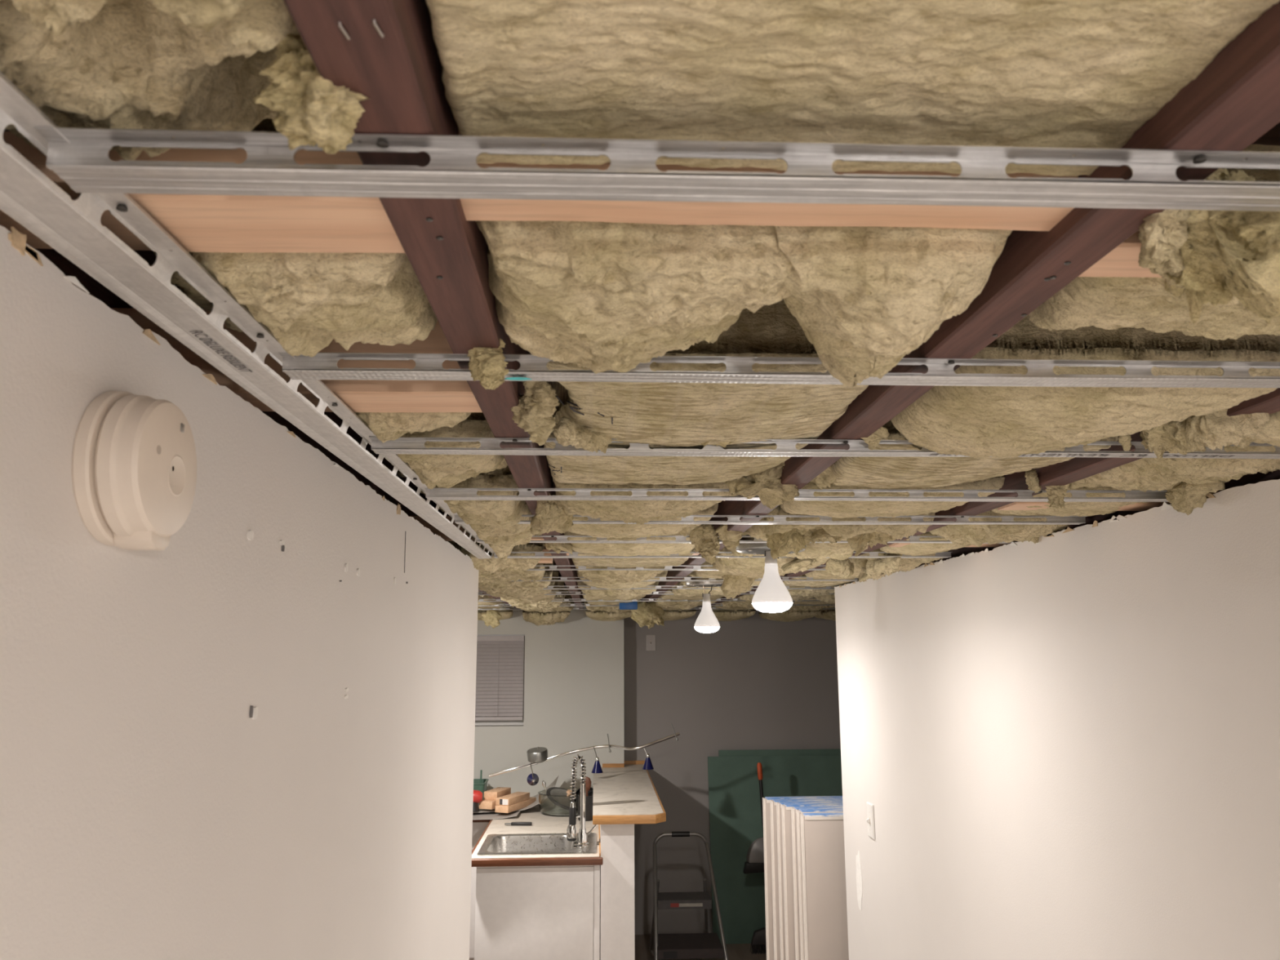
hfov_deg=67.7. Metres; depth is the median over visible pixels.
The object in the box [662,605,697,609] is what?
insulation batt
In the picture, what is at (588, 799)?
utensil crock
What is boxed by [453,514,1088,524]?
channel
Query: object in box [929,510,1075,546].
insulation batt
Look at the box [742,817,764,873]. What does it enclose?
dustpan
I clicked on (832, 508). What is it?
insulation batt
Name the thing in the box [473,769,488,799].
tub
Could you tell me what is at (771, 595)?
light bulb
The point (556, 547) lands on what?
tuft
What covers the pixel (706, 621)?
light bulb
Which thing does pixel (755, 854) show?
hood
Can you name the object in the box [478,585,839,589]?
channel
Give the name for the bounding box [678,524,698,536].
tuft
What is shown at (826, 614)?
insulation batt
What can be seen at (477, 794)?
tool
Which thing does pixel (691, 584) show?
junction box
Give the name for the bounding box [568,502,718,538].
insulation batt
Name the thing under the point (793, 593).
insulation batt
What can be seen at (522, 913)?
base cabinet
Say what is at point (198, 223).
wood board
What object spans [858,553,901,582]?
tuft
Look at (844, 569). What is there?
tuft
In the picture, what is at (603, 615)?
insulation batt
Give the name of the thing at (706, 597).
socket
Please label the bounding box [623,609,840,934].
wall
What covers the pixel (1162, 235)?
tuft
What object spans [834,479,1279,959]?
wall
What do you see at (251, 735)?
wall
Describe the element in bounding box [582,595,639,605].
insulation batt
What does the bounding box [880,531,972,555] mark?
insulation batt
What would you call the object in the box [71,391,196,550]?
smoke detector
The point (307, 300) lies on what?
insulation batt
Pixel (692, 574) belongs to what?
insulation batt
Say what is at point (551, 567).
channel
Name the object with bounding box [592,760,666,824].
countertop
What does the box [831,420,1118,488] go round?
insulation batt
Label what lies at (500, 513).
insulation batt
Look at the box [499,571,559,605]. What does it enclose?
insulation batt
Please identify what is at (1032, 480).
tuft
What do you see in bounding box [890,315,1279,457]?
insulation batt
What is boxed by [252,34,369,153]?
tuft
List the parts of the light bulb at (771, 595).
bulb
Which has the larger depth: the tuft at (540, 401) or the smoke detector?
the tuft at (540, 401)
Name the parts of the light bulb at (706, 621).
bulb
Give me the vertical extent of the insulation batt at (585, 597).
0.113 m
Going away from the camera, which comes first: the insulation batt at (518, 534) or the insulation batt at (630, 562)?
the insulation batt at (518, 534)
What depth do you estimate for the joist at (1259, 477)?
2.02 m
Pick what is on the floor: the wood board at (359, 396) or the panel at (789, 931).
the panel at (789, 931)
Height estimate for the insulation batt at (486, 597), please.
0.119 m
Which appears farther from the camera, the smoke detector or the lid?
the lid
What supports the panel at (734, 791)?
on the floor
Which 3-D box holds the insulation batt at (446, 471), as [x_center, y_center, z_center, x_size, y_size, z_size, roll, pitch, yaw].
[-0.275,-0.058,1.340,0.174,0.131,0.324,0,-10,-3]
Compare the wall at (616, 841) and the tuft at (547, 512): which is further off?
the wall at (616, 841)
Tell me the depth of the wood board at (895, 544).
2.35 m
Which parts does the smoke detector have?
mounting plate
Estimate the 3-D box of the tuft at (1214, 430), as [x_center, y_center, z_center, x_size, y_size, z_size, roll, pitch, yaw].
[0.640,-0.068,1.091,0.070,0.078,0.140,6,-12,-31]
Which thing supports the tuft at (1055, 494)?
attached to the joist at (1076, 468)
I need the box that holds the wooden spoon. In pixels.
[584,776,591,795]
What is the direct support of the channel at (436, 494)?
attached to the joist at (384, 51)
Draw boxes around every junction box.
[685,575,723,587]
[735,534,805,555]
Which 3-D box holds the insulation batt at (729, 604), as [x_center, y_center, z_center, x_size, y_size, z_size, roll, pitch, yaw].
[0.653,0.659,5.404,0.343,0.142,0.595,0,-10,-3]
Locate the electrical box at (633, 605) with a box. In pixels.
[619,601,637,609]
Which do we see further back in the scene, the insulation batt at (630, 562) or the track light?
the track light
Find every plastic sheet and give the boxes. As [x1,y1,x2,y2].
[472,776,558,813]
[472,810,520,819]
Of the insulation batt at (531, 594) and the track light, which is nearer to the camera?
the insulation batt at (531, 594)
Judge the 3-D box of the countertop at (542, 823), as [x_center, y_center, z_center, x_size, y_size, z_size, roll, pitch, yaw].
[-1.440,1.984,5.455,2.440,0.052,1.852,0,-10,-3]
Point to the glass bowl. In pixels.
(548, 804)
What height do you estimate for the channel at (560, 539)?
0.014 m
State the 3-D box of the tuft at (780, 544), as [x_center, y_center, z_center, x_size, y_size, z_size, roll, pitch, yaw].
[0.304,0.110,1.988,0.073,0.107,0.095,7,-12,-36]
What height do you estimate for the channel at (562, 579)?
0.014 m
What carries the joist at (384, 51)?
attached to the ceiling
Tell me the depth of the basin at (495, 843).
5.11 m
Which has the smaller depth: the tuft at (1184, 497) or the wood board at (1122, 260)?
the wood board at (1122, 260)
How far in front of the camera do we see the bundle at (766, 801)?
4.21 m
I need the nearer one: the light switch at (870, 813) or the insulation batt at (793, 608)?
the light switch at (870, 813)
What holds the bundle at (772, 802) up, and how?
on the floor
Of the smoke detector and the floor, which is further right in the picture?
the floor
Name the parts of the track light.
lamp shade, lamp shade, lamp shade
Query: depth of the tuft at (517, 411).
0.99 m
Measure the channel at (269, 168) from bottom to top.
0.014 m
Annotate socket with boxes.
[702,592,710,601]
[764,551,777,563]
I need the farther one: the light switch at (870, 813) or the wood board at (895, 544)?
the light switch at (870, 813)
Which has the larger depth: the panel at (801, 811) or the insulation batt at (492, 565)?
the panel at (801, 811)
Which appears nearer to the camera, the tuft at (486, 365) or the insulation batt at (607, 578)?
the tuft at (486, 365)
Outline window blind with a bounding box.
[475,635,524,720]
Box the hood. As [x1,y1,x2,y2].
[746,836,764,862]
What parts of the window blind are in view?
lift cord, rail, head rail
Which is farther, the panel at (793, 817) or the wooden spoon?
the wooden spoon
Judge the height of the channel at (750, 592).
0.014 m
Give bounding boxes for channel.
[0,71,493,559]
[33,127,1279,211]
[278,352,1279,387]
[368,436,1279,458]
[424,488,1168,502]
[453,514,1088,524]
[475,535,1012,543]
[477,603,835,606]
[477,606,835,609]
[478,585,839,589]
[478,591,834,595]
[478,598,819,601]
[493,551,951,558]
[511,577,857,581]
[527,564,826,570]
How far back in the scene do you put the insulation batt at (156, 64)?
0.45 m
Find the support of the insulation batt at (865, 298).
attached to the joist at (1234, 100)
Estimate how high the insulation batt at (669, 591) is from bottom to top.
0.118 m
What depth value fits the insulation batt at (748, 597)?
4.72 m
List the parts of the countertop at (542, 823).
edge trim, edge trim, edge trim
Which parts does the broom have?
handle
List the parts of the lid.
knob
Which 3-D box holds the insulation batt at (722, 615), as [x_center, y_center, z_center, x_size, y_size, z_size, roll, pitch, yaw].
[0.598,0.903,6.551,0.320,0.131,0.554,0,-10,-3]
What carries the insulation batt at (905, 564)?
attached to the joist at (1076, 468)
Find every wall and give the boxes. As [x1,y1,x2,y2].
[0,225,478,959]
[473,603,624,899]
[600,823,635,959]
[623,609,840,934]
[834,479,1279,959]
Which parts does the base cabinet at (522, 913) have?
rail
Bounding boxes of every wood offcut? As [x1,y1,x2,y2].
[478,799,496,809]
[484,786,511,799]
[495,791,529,805]
[495,796,536,813]
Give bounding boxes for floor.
[634,934,766,959]
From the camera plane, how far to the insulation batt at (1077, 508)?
1.70 m
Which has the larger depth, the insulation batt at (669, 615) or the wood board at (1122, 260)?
the insulation batt at (669, 615)
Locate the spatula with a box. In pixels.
[542,780,546,791]
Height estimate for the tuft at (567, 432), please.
0.045 m
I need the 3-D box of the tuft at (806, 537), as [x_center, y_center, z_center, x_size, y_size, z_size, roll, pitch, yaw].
[0.359,0.117,2.006,0.039,0.037,0.024,0,-10,-3]
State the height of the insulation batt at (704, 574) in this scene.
0.120 m
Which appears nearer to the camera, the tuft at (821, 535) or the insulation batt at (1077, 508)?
the insulation batt at (1077, 508)
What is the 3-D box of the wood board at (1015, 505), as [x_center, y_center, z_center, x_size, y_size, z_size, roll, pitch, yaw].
[0.839,0.028,1.721,0.366,0.044,0.082,0,-10,-3]
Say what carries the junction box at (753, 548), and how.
attached to the joist at (1234, 100)
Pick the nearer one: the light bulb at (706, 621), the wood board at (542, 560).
the wood board at (542, 560)
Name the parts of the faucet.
deck plate, lever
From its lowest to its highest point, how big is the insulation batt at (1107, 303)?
0.111 m
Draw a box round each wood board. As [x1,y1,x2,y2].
[0,131,404,253]
[110,307,482,412]
[408,515,544,541]
[458,130,1078,231]
[537,549,552,563]
[888,539,1018,546]
[997,490,1218,511]
[1078,230,1161,277]
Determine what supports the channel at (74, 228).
attached to the wall at (251, 735)
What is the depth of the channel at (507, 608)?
6.21 m
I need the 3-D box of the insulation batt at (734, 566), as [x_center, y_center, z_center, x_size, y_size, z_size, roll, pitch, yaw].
[0.379,0.208,2.793,0.342,0.144,0.422,0,-10,-3]
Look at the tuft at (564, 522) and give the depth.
1.73 m
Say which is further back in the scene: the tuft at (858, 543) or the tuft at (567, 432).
the tuft at (858, 543)
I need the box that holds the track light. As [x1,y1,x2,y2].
[488,723,679,785]
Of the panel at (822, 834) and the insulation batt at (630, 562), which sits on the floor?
the panel at (822, 834)
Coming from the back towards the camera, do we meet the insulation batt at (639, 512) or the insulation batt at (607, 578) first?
the insulation batt at (607, 578)
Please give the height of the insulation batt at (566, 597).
0.137 m
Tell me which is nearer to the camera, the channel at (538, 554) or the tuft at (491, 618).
the channel at (538, 554)
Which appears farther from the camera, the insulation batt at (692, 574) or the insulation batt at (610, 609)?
the insulation batt at (610, 609)
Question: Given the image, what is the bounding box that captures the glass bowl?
[537,787,591,815]
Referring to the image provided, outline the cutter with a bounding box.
[504,822,532,826]
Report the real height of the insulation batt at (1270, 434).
0.133 m
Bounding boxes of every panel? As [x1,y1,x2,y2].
[707,755,842,943]
[776,800,842,959]
[781,802,843,959]
[791,805,843,959]
[795,808,843,959]
[800,812,848,959]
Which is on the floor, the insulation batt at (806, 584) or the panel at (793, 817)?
the panel at (793, 817)
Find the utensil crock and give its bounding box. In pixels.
[577,793,593,821]
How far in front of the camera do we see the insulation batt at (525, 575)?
3.14 m
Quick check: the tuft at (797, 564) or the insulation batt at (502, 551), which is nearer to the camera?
the insulation batt at (502, 551)
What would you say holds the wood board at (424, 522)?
attached to the joist at (95, 289)
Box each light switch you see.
[645,634,655,650]
[866,801,875,839]
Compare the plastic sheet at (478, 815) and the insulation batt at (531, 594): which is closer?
the insulation batt at (531, 594)
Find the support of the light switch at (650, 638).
attached to the wall at (754, 682)
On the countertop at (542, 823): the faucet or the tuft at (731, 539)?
the faucet
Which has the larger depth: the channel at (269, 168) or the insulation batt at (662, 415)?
the insulation batt at (662, 415)
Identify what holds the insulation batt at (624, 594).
attached to the joist at (384, 51)
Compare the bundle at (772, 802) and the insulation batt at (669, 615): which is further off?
the insulation batt at (669, 615)
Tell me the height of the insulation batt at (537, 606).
0.142 m
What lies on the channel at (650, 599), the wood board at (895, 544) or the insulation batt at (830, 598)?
the insulation batt at (830, 598)
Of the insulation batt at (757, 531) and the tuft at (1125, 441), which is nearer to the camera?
the tuft at (1125, 441)
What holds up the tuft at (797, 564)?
hanging from the channel at (538, 554)
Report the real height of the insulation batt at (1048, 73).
0.103 m
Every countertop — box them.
[471,804,603,866]
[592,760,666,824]
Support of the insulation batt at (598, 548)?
attached to the joist at (384, 51)
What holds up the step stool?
on the floor
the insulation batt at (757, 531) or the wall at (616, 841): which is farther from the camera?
the wall at (616, 841)
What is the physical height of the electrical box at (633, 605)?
0.050 m
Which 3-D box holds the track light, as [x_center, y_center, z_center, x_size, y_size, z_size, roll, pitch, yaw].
[-0.339,1.695,5.894,1.181,0.366,0.157,0,-10,-3]
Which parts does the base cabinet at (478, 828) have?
door, drawer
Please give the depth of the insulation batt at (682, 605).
5.23 m
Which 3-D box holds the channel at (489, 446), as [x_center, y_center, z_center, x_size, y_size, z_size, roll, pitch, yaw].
[0.291,-0.038,1.175,1.225,0.014,0.042,0,-10,-3]
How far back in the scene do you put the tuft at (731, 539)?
2.09 m
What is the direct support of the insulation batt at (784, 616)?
attached to the joist at (1259, 477)
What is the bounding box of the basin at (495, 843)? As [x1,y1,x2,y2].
[487,835,573,852]
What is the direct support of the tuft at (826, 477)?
attached to the joist at (1234, 100)
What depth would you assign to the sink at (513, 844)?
5.10 m
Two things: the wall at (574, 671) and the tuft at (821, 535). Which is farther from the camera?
the wall at (574, 671)
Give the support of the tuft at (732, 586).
attached to the insulation batt at (704, 574)
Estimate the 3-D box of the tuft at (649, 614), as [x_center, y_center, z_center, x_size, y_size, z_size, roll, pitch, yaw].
[0.045,0.767,5.497,0.200,0.175,0.176,0,-10,-3]
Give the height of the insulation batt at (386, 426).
0.122 m
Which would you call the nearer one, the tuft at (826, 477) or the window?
the tuft at (826, 477)
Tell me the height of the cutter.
0.017 m
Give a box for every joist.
[3,129,523,610]
[283,0,584,608]
[640,0,1279,603]
[694,387,1279,610]
[754,469,1279,610]
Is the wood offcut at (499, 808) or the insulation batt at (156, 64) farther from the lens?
the wood offcut at (499, 808)
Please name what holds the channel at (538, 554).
attached to the joist at (1234, 100)
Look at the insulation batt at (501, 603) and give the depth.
5.86 m
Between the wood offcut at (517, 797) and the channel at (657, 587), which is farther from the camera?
the wood offcut at (517, 797)
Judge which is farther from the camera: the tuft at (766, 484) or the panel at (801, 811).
the panel at (801, 811)
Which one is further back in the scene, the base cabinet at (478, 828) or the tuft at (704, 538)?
the base cabinet at (478, 828)
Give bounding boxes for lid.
[546,786,572,795]
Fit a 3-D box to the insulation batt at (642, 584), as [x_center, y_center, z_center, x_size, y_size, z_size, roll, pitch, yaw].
[-0.075,0.361,3.727,0.336,0.123,0.487,0,-10,-3]
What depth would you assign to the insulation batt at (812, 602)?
5.44 m
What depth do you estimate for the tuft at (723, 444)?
1.14 m
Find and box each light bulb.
[693,586,719,632]
[751,551,792,613]
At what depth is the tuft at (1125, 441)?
1.16 m
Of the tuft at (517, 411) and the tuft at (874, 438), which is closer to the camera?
the tuft at (517, 411)
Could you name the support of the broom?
on the floor
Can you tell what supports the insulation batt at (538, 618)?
attached to the joist at (95, 289)
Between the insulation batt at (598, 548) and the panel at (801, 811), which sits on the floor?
the panel at (801, 811)
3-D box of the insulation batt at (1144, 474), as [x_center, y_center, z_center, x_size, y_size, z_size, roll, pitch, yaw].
[0.807,-0.059,1.391,0.262,0.126,0.313,0,-10,-3]
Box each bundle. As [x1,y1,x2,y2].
[762,795,842,959]
[769,798,842,959]
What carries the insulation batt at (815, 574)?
attached to the joist at (1076, 468)
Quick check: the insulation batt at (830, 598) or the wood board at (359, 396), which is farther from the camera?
the insulation batt at (830, 598)
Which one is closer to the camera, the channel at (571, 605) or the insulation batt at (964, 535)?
the insulation batt at (964, 535)
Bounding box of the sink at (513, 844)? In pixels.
[476,832,596,855]
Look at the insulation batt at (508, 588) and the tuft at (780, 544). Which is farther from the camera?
the insulation batt at (508, 588)
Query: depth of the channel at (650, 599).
5.05 m
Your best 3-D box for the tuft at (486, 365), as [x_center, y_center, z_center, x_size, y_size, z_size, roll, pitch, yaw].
[-0.128,-0.101,0.797,0.036,0.052,0.025,0,-10,-3]
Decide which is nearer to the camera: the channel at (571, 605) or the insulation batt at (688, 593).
the insulation batt at (688, 593)
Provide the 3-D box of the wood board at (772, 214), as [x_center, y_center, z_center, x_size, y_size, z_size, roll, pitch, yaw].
[0.077,-0.181,0.579,0.366,0.040,0.044,0,-10,-3]
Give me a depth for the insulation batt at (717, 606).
5.97 m
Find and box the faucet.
[566,754,597,848]
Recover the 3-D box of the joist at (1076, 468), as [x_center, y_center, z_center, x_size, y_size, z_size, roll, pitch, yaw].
[0.612,0.042,2.236,0.043,0.188,9.560,0,-10,-3]
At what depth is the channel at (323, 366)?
0.84 m
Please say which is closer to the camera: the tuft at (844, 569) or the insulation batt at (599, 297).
the insulation batt at (599, 297)
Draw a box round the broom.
[750,762,766,954]
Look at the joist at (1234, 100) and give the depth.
0.60 m
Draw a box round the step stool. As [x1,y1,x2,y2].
[649,831,728,959]
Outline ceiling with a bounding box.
[544,122,1279,586]
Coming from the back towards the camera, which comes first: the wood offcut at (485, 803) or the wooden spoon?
the wood offcut at (485, 803)
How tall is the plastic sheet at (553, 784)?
0.141 m
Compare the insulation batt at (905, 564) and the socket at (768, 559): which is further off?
the insulation batt at (905, 564)
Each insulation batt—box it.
[0,0,299,160]
[153,118,437,356]
[354,412,471,442]
[373,412,507,488]
[420,465,525,528]
[425,0,1279,176]
[448,541,542,575]
[450,502,533,546]
[467,532,515,560]
[475,220,793,373]
[477,593,502,605]
[477,602,503,608]
[477,603,513,620]
[478,542,545,583]
[478,563,552,595]
[486,563,555,599]
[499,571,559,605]
[508,581,565,610]
[520,587,574,612]
[522,609,570,626]
[543,298,868,484]
[552,477,731,524]
[564,531,695,556]
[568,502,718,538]
[572,547,694,567]
[575,566,666,586]
[577,570,667,589]
[577,578,658,599]
[580,589,645,599]
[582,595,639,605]
[584,599,640,613]
[585,608,631,621]
[654,596,717,609]
[660,589,724,599]
[661,607,696,621]
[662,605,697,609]
[671,581,753,596]
[680,571,760,588]
[693,561,764,579]
[711,605,755,621]
[712,546,829,576]
[714,602,747,609]
[721,596,755,608]
[729,529,869,559]
[738,594,817,602]
[747,505,935,543]
[758,609,821,622]
[773,226,1012,386]
[779,475,1004,518]
[782,573,858,586]
[785,604,835,612]
[787,584,843,597]
[792,597,835,604]
[804,567,861,579]
[814,607,835,620]
[815,594,835,603]
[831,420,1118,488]
[848,548,948,573]
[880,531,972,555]
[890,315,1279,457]
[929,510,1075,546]
[991,485,1167,516]
[1027,144,1279,340]
[1069,445,1279,492]
[1226,411,1279,448]
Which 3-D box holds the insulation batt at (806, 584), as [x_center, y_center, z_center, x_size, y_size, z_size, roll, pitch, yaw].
[0.721,0.359,3.763,0.306,0.114,0.487,0,-10,-3]
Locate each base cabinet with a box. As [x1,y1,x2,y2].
[469,822,488,959]
[474,865,599,959]
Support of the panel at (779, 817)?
on the floor
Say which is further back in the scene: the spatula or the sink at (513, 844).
the spatula
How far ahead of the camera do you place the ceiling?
0.84 m
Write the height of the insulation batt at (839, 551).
0.126 m
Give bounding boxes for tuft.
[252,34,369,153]
[467,338,509,390]
[480,609,502,628]
[510,395,527,423]
[516,381,559,445]
[529,493,573,535]
[535,493,561,524]
[544,539,573,554]
[553,416,612,453]
[630,600,664,628]
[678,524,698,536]
[688,524,719,564]
[701,441,737,447]
[715,524,742,549]
[720,574,755,599]
[724,464,798,509]
[765,528,805,559]
[781,558,816,572]
[802,530,816,544]
[810,465,836,489]
[810,528,842,543]
[825,558,853,578]
[846,531,893,556]
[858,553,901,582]
[860,426,889,448]
[1024,468,1041,493]
[1045,484,1069,510]
[1118,434,1132,451]
[1137,208,1191,297]
[1139,408,1270,459]
[1164,168,1279,324]
[1164,480,1226,515]
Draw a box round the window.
[475,634,524,724]
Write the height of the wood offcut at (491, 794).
0.046 m
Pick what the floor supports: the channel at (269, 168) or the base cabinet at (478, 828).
the base cabinet at (478, 828)
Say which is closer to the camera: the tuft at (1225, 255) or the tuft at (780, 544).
the tuft at (1225, 255)
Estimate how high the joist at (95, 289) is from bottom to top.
0.188 m
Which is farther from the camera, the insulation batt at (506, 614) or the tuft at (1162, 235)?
the insulation batt at (506, 614)

